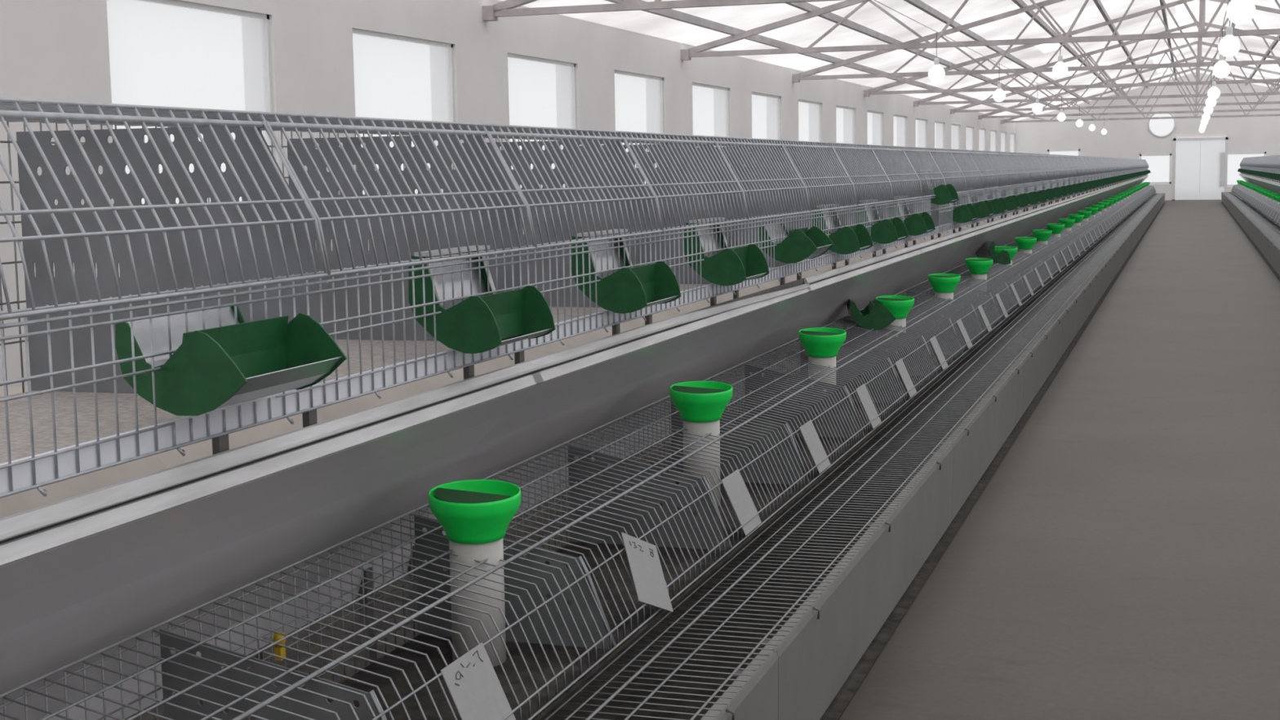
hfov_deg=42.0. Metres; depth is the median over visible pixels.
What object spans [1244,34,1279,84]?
roof purlin
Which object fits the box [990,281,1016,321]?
grille
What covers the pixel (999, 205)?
trough
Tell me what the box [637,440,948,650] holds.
wire shelf
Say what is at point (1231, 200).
wire shelf
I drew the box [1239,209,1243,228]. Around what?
board
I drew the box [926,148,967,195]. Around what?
grille
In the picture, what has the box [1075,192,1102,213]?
sheet
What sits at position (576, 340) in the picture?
sheet
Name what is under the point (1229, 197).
wire shelf
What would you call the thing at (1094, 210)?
funnel
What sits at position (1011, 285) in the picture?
card
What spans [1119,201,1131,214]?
cage
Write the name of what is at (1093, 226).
grille
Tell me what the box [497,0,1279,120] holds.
ceiling
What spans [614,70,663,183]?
window
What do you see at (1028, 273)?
grille
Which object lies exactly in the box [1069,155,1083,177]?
grille
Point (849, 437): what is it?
grille
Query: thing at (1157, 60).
window
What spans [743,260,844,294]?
sheet
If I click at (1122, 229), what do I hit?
wire shelf
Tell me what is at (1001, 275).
cage
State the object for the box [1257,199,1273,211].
cage
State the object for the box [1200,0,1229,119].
cable
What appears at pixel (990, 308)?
grille
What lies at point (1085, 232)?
grille
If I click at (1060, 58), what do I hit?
socket
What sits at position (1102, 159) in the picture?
grille
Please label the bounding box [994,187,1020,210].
trough
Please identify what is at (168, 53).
window
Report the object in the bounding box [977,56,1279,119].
roof truss
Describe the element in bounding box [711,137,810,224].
grille
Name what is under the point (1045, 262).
card
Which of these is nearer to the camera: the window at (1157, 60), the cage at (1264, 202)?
the cage at (1264, 202)
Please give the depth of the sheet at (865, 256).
12.52 m
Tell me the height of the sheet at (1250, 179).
0.858 m
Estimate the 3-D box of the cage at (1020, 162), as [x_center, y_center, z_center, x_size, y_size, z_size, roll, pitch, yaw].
[3.013,-1.492,14.245,0.590,0.556,0.908,1,7,18]
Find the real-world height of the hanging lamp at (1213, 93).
0.520 m
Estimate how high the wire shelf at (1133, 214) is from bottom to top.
0.006 m
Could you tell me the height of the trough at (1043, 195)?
0.193 m
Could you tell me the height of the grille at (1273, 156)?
0.275 m
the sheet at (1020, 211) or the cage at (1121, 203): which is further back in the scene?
the cage at (1121, 203)
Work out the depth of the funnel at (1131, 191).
37.02 m
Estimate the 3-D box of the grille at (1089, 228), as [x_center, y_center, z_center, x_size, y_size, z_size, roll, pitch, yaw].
[5.393,-1.482,19.897,0.079,0.184,0.900,1,7,18]
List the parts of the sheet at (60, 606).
leg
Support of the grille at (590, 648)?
attached to the cage at (553, 646)
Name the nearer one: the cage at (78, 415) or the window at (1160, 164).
the cage at (78, 415)
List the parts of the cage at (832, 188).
leg, leg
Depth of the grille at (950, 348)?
8.17 m
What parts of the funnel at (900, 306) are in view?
half lid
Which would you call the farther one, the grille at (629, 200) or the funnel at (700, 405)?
the funnel at (700, 405)
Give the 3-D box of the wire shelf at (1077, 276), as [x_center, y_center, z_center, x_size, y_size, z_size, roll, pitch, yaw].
[3.925,-0.758,14.981,0.296,0.006,2.700,1,7,18]
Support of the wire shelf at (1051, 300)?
on the board at (1073, 316)
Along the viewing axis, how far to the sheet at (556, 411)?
4.49 m
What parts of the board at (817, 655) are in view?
leg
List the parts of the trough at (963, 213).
plate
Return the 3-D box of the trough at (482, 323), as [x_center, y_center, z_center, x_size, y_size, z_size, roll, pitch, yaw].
[-0.309,-0.124,3.302,0.190,0.193,0.285,1,7,18]
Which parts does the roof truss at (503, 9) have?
heel plate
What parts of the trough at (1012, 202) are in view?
plate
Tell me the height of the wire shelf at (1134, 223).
0.006 m
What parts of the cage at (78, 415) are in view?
leg, leg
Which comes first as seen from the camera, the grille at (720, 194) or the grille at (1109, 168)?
the grille at (720, 194)
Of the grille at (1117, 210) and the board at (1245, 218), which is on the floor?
the board at (1245, 218)
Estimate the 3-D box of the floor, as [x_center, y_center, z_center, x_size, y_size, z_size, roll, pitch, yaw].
[8.700,-1.729,26.066,12.700,0.100,67.600,1,7,18]
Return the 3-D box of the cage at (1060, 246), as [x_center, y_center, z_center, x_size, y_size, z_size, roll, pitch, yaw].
[3.816,-1.015,15.704,0.440,0.272,0.900,1,7,18]
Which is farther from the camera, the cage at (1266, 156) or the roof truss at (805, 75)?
the cage at (1266, 156)
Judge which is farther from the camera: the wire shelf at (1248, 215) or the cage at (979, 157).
the wire shelf at (1248, 215)
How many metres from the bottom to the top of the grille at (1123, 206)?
0.184 m
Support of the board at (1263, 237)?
on the floor
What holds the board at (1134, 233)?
on the floor
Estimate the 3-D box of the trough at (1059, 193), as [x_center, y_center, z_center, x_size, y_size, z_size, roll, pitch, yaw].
[4.176,-1.735,16.862,0.190,0.193,0.285,1,7,18]
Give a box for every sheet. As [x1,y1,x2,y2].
[0,384,203,705]
[0,386,533,719]
[156,338,573,672]
[386,293,806,639]
[566,288,748,346]
[720,254,919,442]
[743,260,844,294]
[842,243,908,264]
[857,233,981,343]
[907,230,951,246]
[942,220,1019,273]
[949,221,983,233]
[982,214,1008,223]
[995,211,1046,246]
[1007,208,1026,216]
[1022,204,1066,236]
[1027,204,1043,210]
[1042,199,1081,228]
[1062,195,1092,218]
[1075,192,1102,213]
[1087,189,1110,207]
[1096,187,1115,204]
[1104,185,1122,199]
[1110,183,1127,197]
[1116,182,1130,194]
[1122,181,1134,191]
[1247,177,1258,186]
[1251,178,1262,187]
[1254,179,1267,190]
[1257,180,1271,191]
[1262,181,1279,194]
[1267,182,1279,194]
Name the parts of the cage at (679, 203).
leg, leg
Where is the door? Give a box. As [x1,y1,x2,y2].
[1172,137,1227,199]
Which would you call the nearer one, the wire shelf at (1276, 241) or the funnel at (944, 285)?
the funnel at (944, 285)
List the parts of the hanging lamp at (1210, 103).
globe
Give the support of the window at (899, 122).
in the wall at (51, 50)
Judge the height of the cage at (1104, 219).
0.272 m
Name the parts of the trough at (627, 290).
plate, plate, plate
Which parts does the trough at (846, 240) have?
plate, plate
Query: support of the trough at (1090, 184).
attached to the cage at (1080, 162)
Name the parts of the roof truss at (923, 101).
heel plate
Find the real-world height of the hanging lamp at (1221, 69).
0.520 m
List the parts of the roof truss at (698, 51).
heel plate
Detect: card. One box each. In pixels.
[440,642,515,719]
[621,532,673,612]
[720,469,761,535]
[799,419,831,473]
[855,383,881,428]
[894,358,916,397]
[929,336,947,369]
[955,318,972,348]
[977,304,991,331]
[995,293,1008,318]
[1009,283,1022,306]
[1022,274,1033,295]
[1034,267,1044,286]
[1044,261,1053,279]
[1052,255,1061,271]
[1060,249,1068,266]
[1066,245,1074,260]
[1073,241,1079,255]
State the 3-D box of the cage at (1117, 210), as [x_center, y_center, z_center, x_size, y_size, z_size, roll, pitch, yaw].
[7.749,-2.427,27.591,0.440,0.272,0.900,1,7,18]
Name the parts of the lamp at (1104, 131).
globe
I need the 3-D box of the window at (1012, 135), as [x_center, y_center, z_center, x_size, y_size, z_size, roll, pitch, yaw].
[13.015,-7.255,58.420,0.050,1.360,1.840,1,7,18]
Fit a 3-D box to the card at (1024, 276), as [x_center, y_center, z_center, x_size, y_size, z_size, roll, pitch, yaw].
[2.799,-0.539,12.010,0.065,0.142,0.165,1,7,18]
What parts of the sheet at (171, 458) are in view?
leg, sheet panel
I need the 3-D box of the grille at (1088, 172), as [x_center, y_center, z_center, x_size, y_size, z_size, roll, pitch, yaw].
[6.040,-2.632,22.644,0.122,0.275,0.896,1,7,18]
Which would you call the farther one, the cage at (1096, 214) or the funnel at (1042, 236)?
the cage at (1096, 214)
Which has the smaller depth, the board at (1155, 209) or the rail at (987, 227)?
the rail at (987, 227)
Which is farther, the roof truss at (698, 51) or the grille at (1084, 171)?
the grille at (1084, 171)
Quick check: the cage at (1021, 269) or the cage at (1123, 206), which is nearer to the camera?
the cage at (1021, 269)
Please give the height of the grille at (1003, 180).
0.275 m
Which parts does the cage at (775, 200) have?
leg, leg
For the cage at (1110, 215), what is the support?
on the wire shelf at (1122, 229)
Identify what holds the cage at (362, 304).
on the sheet at (60, 606)
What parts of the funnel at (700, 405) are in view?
half lid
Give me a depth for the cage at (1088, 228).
19.91 m
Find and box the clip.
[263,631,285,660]
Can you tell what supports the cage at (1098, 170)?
on the sheet at (1093, 197)
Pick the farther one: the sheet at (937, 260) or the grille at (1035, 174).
the grille at (1035, 174)
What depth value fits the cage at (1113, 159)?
32.10 m
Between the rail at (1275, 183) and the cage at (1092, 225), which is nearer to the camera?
the cage at (1092, 225)
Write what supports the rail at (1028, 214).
on the sheet at (1022, 226)
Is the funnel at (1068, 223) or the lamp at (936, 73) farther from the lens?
the funnel at (1068, 223)
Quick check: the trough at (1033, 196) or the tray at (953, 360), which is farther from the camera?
the trough at (1033, 196)
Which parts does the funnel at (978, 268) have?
half lid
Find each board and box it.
[700,651,777,719]
[757,444,953,719]
[939,360,1024,520]
[1020,315,1062,413]
[1058,286,1086,356]
[1084,266,1102,319]
[1102,252,1115,295]
[1112,241,1124,276]
[1122,233,1131,263]
[1130,226,1137,252]
[1136,220,1142,244]
[1141,216,1146,236]
[1145,212,1149,230]
[1148,208,1152,225]
[1151,205,1155,220]
[1154,203,1157,217]
[1156,200,1159,213]
[1158,198,1160,210]
[1226,196,1228,209]
[1227,199,1231,211]
[1230,201,1233,214]
[1232,204,1235,218]
[1235,206,1239,222]
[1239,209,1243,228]
[1243,213,1247,233]
[1247,217,1253,240]
[1253,223,1261,249]
[1259,230,1268,258]
[1266,238,1278,272]
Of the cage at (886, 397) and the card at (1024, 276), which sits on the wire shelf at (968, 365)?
the cage at (886, 397)
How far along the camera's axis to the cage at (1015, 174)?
13.33 m
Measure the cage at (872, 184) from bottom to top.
0.556 m
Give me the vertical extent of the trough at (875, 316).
0.131 m
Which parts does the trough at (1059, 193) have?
plate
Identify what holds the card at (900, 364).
attached to the cage at (920, 369)
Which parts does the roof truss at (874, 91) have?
heel plate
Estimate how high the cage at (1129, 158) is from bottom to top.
0.556 m
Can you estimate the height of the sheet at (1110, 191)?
0.858 m
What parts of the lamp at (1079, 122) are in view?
globe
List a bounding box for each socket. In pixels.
[933,57,938,64]
[1057,55,1062,62]
[1218,53,1224,60]
[1226,26,1232,35]
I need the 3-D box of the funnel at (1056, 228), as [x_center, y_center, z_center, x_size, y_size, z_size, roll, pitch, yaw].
[4.258,-1.224,17.081,0.178,0.346,0.179,1,7,14]
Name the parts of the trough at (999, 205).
plate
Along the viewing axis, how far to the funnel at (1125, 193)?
33.94 m
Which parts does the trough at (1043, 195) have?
plate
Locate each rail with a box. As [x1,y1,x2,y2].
[0,360,543,567]
[527,278,810,385]
[803,244,921,292]
[917,225,982,253]
[981,213,1022,232]
[1019,205,1048,219]
[1046,199,1066,210]
[1065,195,1081,204]
[1080,191,1093,199]
[1093,188,1102,195]
[1101,186,1111,191]
[1110,184,1116,189]
[1273,182,1279,186]
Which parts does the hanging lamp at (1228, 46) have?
globe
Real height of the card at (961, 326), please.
0.142 m
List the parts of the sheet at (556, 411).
leg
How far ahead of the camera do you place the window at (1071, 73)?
42.34 m
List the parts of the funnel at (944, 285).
half lid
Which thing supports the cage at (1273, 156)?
on the sheet at (1273, 186)
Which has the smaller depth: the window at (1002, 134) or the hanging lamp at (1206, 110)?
the hanging lamp at (1206, 110)
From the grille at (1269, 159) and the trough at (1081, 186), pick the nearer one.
the trough at (1081, 186)
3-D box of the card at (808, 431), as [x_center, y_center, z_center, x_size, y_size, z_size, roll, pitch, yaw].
[0.547,0.269,5.202,0.065,0.142,0.165,1,7,18]
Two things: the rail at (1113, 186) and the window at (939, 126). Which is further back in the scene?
the window at (939, 126)
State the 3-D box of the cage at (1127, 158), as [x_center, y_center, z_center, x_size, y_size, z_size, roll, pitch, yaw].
[11.439,-4.518,39.718,0.590,0.556,0.908,1,7,18]
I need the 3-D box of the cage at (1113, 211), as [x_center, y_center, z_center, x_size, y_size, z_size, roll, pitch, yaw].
[7.468,-2.326,26.742,0.440,0.272,0.900,1,7,18]
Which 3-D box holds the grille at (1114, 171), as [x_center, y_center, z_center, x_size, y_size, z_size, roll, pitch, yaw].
[8.568,-3.540,30.286,0.122,0.275,0.896,1,7,18]
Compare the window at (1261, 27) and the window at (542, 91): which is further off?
the window at (1261, 27)
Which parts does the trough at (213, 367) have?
plate, plate, plate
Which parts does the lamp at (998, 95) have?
globe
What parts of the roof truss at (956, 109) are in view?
heel plate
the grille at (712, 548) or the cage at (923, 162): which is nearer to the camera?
the grille at (712, 548)
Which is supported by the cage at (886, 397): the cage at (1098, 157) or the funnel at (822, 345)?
the funnel at (822, 345)
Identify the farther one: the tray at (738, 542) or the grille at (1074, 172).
the grille at (1074, 172)
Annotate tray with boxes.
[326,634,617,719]
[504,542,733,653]
[641,481,810,552]
[733,435,865,487]
[799,402,906,440]
[858,374,938,404]
[906,354,964,377]
[942,336,984,355]
[995,310,1017,323]
[1011,299,1029,311]
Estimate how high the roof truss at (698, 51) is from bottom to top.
1.621 m
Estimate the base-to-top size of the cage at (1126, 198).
0.272 m
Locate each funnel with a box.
[428,479,520,666]
[669,381,733,506]
[798,327,846,413]
[875,295,914,353]
[928,273,960,318]
[964,257,993,307]
[994,245,1017,285]
[1014,236,1036,253]
[1032,229,1052,244]
[1046,223,1064,237]
[1058,217,1075,231]
[1068,213,1084,225]
[1077,210,1091,221]
[1084,207,1097,217]
[1091,204,1103,213]
[1097,201,1109,210]
[1102,200,1113,208]
[1106,197,1117,205]
[1111,195,1121,203]
[1115,194,1124,201]
[1118,192,1127,199]
[1124,190,1133,196]
[1257,188,1266,195]
[1260,190,1270,196]
[1263,191,1273,198]
[1267,192,1277,199]
[1271,194,1279,201]
[1275,195,1279,204]
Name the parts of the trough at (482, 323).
plate, plate, plate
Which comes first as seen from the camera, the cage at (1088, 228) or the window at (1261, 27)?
the cage at (1088, 228)
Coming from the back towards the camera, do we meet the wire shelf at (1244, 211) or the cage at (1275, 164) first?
the wire shelf at (1244, 211)
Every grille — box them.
[0,101,328,328]
[259,114,536,283]
[334,691,385,719]
[370,556,617,719]
[482,125,662,253]
[579,476,733,648]
[619,133,748,235]
[703,423,810,549]
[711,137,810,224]
[778,141,857,215]
[786,386,865,483]
[829,143,893,208]
[844,357,906,437]
[868,145,923,204]
[888,335,938,402]
[899,146,945,199]
[922,318,964,375]
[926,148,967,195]
[947,149,984,193]
[949,303,984,353]
[966,150,998,191]
[971,292,1002,336]
[982,151,1011,189]
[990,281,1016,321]
[995,151,1022,186]
[1005,273,1029,309]
[1008,152,1032,185]
[1018,153,1041,184]
[1018,266,1039,298]
[1028,153,1048,182]
[1030,259,1049,289]
[1037,154,1056,182]
[1040,253,1057,281]
[1044,154,1062,181]
[1049,248,1065,274]
[1051,155,1067,180]
[1057,155,1073,179]
[1057,244,1071,268]
[1063,155,1078,178]
[1064,240,1078,262]
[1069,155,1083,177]
[1071,235,1083,257]
[1074,155,1087,177]
[1076,232,1088,253]
[1078,155,1090,176]
[1081,229,1093,248]
[1082,156,1094,176]
[1086,156,1097,175]
[1086,226,1097,244]
[1089,156,1101,175]
[1091,224,1100,241]
[1093,156,1103,174]
[1094,222,1104,238]
[1096,156,1106,173]
[1098,219,1106,235]
[1099,157,1109,173]
[1102,157,1111,173]
[1102,217,1110,232]
[1105,157,1113,172]
[1105,215,1113,230]
[1106,157,1115,173]
[1108,213,1115,227]
[1109,157,1117,172]
[1111,157,1119,171]
[1111,212,1118,225]
[1114,210,1120,223]
[1115,159,1121,172]
[1115,208,1122,221]
[1116,158,1123,171]
[1118,158,1124,170]
[1118,207,1124,219]
[1120,158,1126,171]
[1120,206,1126,217]
[1121,158,1128,171]
[1122,204,1128,216]
[1259,201,1265,212]
[1260,155,1267,168]
[1262,155,1269,168]
[1262,204,1269,215]
[1263,155,1270,168]
[1265,156,1272,168]
[1265,204,1271,217]
[1266,155,1275,168]
[1267,206,1275,218]
[1269,155,1277,169]
[1270,208,1277,220]
[1271,155,1279,169]
[1273,155,1279,168]
[1275,159,1279,169]
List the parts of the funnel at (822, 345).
half lid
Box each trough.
[115,306,346,415]
[408,244,555,353]
[571,228,680,313]
[684,217,769,285]
[759,223,834,263]
[812,204,872,254]
[846,298,896,330]
[855,199,908,244]
[888,195,935,235]
[916,168,958,204]
[940,202,977,222]
[961,188,994,217]
[975,240,1010,264]
[983,186,1008,213]
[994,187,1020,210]
[1008,186,1031,207]
[1019,186,1040,204]
[1028,189,1048,202]
[1044,188,1056,199]
[1053,186,1063,198]
[1059,186,1069,196]
[1066,184,1075,195]
[1071,183,1079,193]
[1076,182,1084,191]
[1081,182,1088,191]
[1085,181,1093,189]
[1089,180,1096,188]
[1093,179,1099,187]
[1097,179,1102,186]
[1100,178,1106,186]
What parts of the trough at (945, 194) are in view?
plate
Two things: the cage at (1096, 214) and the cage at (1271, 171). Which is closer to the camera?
the cage at (1096, 214)
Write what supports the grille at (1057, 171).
attached to the cage at (1057, 171)
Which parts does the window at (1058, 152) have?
pane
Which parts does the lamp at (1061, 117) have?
globe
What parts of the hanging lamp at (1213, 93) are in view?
globe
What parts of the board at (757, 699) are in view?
leg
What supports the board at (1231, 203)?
on the floor
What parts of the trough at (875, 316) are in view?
plate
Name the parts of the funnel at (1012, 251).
half lid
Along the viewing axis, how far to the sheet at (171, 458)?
4.74 m
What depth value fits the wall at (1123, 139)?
57.83 m
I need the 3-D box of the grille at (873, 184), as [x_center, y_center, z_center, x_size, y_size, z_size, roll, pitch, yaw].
[0.985,-0.816,7.361,0.122,0.275,0.896,1,7,18]
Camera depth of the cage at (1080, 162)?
21.86 m
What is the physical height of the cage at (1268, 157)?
0.556 m
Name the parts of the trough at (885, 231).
plate, plate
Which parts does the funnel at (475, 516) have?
half lid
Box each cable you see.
[874,0,1115,123]
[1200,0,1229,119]
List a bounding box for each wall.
[0,0,1015,390]
[1015,72,1279,200]
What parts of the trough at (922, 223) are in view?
plate, plate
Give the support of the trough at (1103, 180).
attached to the cage at (1098, 170)
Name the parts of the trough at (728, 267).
plate, plate, plate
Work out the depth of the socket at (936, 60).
17.20 m
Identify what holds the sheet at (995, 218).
on the floor
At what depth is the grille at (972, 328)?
8.99 m
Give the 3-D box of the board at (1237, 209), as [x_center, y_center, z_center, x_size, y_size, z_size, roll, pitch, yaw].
[12.794,-3.091,35.621,0.078,0.319,2.696,1,7,18]
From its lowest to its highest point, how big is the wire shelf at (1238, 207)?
0.008 m
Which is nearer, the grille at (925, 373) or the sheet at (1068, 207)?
the grille at (925, 373)
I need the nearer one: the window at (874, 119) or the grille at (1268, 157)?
the window at (874, 119)
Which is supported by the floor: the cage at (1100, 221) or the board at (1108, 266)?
the board at (1108, 266)
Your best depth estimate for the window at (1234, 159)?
57.16 m
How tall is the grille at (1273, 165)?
0.275 m
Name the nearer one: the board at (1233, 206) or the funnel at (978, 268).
the funnel at (978, 268)
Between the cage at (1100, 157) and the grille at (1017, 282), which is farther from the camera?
the cage at (1100, 157)
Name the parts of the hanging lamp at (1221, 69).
globe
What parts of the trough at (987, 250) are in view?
plate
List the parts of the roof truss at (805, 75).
heel plate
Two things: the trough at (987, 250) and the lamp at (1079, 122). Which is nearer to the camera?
the trough at (987, 250)
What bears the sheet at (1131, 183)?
on the floor
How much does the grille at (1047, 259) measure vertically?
0.184 m
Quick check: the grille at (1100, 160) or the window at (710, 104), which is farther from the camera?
the grille at (1100, 160)
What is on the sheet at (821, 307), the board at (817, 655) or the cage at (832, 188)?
the cage at (832, 188)
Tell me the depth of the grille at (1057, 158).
18.44 m
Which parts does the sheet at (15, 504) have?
sheet panel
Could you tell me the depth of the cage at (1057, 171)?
17.60 m
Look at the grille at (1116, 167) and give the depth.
31.21 m
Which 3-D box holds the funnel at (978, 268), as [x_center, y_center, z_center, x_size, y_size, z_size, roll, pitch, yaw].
[2.223,-0.493,10.930,0.178,0.346,0.179,1,7,14]
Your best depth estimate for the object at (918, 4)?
27.01 m
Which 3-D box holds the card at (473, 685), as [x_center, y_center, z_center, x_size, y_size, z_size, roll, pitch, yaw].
[-0.263,0.560,2.753,0.065,0.142,0.165,1,7,18]
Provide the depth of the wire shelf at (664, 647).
3.27 m
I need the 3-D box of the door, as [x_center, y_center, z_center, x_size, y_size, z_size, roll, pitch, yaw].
[19.304,-6.583,57.447,1.780,2.130,0.078,1,7,18]
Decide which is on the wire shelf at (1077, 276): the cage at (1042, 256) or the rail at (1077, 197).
the cage at (1042, 256)
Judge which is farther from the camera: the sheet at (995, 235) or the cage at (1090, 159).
the cage at (1090, 159)
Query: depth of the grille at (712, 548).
3.85 m
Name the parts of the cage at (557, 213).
leg, leg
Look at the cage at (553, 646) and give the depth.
3.16 m
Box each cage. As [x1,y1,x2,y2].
[0,97,328,498]
[0,622,385,719]
[22,111,536,408]
[161,509,617,719]
[290,123,662,349]
[415,440,733,653]
[483,131,748,313]
[568,395,810,552]
[621,136,810,288]
[657,139,857,271]
[676,361,865,487]
[726,142,893,257]
[745,337,906,440]
[786,144,923,248]
[805,317,938,404]
[829,146,945,239]
[844,308,964,377]
[893,289,984,355]
[906,147,967,233]
[906,280,1002,338]
[936,148,984,227]
[942,270,1017,323]
[950,262,1029,311]
[966,150,998,222]
[977,257,1039,300]
[982,151,1011,218]
[995,151,1022,215]
[1004,244,1057,282]
[1006,240,1065,275]
[1008,151,1032,212]
[1012,253,1049,291]
[1018,152,1041,208]
[1025,235,1071,269]
[1026,233,1078,263]
[1028,153,1048,206]
[1036,153,1056,204]
[1041,226,1088,253]
[1044,154,1062,202]
[1050,233,1083,257]
[1051,154,1067,200]
[1054,221,1097,245]
[1057,155,1073,199]
[1063,155,1078,197]
[1066,217,1104,239]
[1068,155,1083,195]
[1071,226,1093,249]
[1074,155,1087,195]
[1075,213,1110,233]
[1078,155,1090,193]
[1080,222,1100,242]
[1082,155,1094,192]
[1083,209,1115,228]
[1086,156,1097,191]
[1088,217,1106,235]
[1089,156,1101,190]
[1090,206,1120,223]
[1093,156,1103,189]
[1095,213,1113,231]
[1096,156,1106,188]
[1099,156,1109,187]
[1101,209,1118,226]
[1102,157,1111,186]
[1105,157,1113,186]
[1106,157,1115,185]
[1106,207,1122,222]
[1109,157,1117,185]
[1111,157,1119,184]
[1111,204,1126,218]
[1111,205,1124,220]
[1113,157,1121,183]
[1115,157,1123,182]
[1115,203,1128,217]
[1116,202,1129,215]
[1118,158,1124,182]
[1119,200,1133,213]
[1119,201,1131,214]
[1120,158,1126,182]
[1121,158,1128,182]
[1122,199,1134,211]
[1123,158,1129,181]
[1124,158,1130,180]
[1125,158,1132,180]
[1125,197,1137,208]
[1125,198,1136,209]
[1127,158,1133,180]
[1128,158,1134,179]
[1128,196,1138,208]
[1247,193,1258,203]
[1249,195,1261,205]
[1252,156,1257,177]
[1252,195,1265,207]
[1253,196,1265,208]
[1254,156,1260,177]
[1255,197,1269,209]
[1256,155,1262,177]
[1257,155,1264,177]
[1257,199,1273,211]
[1258,155,1266,178]
[1258,200,1273,213]
[1260,155,1267,178]
[1261,200,1276,214]
[1262,155,1269,179]
[1262,201,1277,216]
[1263,155,1271,180]
[1265,155,1273,180]
[1265,203,1279,217]
[1266,155,1275,181]
[1266,204,1279,218]
[1269,155,1277,181]
[1269,206,1279,221]
[1271,155,1279,182]
[1272,208,1279,223]
[1273,155,1279,182]
[1275,159,1279,182]
[1275,212,1279,225]
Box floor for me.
[837,199,1279,719]
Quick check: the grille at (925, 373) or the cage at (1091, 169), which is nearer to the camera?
the grille at (925, 373)
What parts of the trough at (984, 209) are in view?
plate, plate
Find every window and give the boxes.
[106,0,275,204]
[352,28,455,194]
[507,53,576,188]
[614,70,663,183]
[692,82,728,147]
[751,92,780,164]
[798,99,821,142]
[835,105,854,143]
[866,110,882,145]
[893,114,906,146]
[915,118,926,147]
[934,120,944,148]
[951,124,959,149]
[965,125,973,150]
[978,128,985,151]
[990,129,995,151]
[991,35,1011,47]
[1000,131,1005,151]
[1008,4,1034,22]
[1009,133,1014,152]
[1034,43,1064,53]
[1047,149,1079,155]
[1067,64,1086,75]
[1139,153,1171,184]
[1147,110,1176,137]
[1151,52,1174,73]
[1168,19,1193,47]
[1175,0,1195,18]
[1226,151,1266,186]
[1244,55,1279,79]
[1259,26,1277,36]
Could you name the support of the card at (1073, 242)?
attached to the cage at (1073, 238)
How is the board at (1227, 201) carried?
on the floor
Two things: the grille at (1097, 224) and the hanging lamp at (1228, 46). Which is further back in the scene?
the grille at (1097, 224)
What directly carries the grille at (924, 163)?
attached to the cage at (923, 162)
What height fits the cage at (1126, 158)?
0.556 m
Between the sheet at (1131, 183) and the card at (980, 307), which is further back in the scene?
the sheet at (1131, 183)
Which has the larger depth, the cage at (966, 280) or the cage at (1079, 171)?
the cage at (1079, 171)
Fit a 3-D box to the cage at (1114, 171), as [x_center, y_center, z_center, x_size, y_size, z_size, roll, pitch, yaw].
[8.349,-3.409,30.378,0.590,0.556,0.908,1,7,18]
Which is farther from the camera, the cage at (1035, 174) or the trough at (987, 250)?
the cage at (1035, 174)
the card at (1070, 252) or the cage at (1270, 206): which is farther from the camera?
the cage at (1270, 206)
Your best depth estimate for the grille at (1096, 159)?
26.11 m
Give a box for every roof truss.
[481,0,839,21]
[680,0,1279,60]
[791,0,1279,82]
[863,0,1279,97]
[913,21,1279,106]
[950,40,1279,114]
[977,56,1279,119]
[1000,66,1279,124]
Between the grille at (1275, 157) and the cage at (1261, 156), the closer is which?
the grille at (1275, 157)
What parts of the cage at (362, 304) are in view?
leg, leg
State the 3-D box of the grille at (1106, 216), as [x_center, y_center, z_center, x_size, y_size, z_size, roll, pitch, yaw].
[6.797,-1.986,24.142,0.079,0.184,0.900,1,7,18]
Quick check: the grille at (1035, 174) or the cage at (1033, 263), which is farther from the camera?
the grille at (1035, 174)
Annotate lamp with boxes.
[928,31,945,82]
[992,83,1005,102]
[1031,98,1042,114]
[1052,31,1067,77]
[1057,95,1066,121]
[1075,105,1083,127]
[1088,121,1095,131]
[1101,121,1106,134]
[1200,119,1208,125]
[1200,124,1206,128]
[1201,113,1210,121]
[1203,105,1213,115]
[1204,85,1216,107]
[1207,62,1220,99]
[1212,28,1230,78]
[1217,0,1239,57]
[1226,0,1255,24]
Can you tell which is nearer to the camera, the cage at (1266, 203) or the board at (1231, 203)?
the cage at (1266, 203)
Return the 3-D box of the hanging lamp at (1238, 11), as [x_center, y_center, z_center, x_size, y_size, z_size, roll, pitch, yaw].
[3.805,-2.385,10.542,0.176,0.520,0.176,1,7,18]
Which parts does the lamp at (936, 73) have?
globe, cord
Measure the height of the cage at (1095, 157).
0.556 m
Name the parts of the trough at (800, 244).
plate, plate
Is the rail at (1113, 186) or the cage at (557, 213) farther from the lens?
the rail at (1113, 186)
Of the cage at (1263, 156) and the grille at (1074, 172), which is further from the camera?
the cage at (1263, 156)
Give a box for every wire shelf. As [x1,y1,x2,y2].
[544,640,768,719]
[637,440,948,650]
[868,359,1020,444]
[963,314,1059,360]
[1015,285,1084,315]
[1048,266,1101,286]
[1070,252,1112,266]
[1086,241,1122,253]
[1099,233,1129,241]
[1108,226,1136,233]
[1116,220,1141,226]
[1123,216,1144,221]
[1128,211,1147,216]
[1133,208,1151,212]
[1137,205,1153,208]
[1141,202,1155,205]
[1144,200,1157,203]
[1146,198,1159,200]
[1226,196,1240,199]
[1229,199,1243,201]
[1231,200,1246,204]
[1234,203,1250,206]
[1236,206,1254,209]
[1240,209,1260,213]
[1244,213,1266,217]
[1248,217,1273,223]
[1253,223,1279,230]
[1261,230,1279,238]
[1269,238,1279,248]
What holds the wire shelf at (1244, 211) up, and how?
on the board at (1241, 214)
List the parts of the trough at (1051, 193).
plate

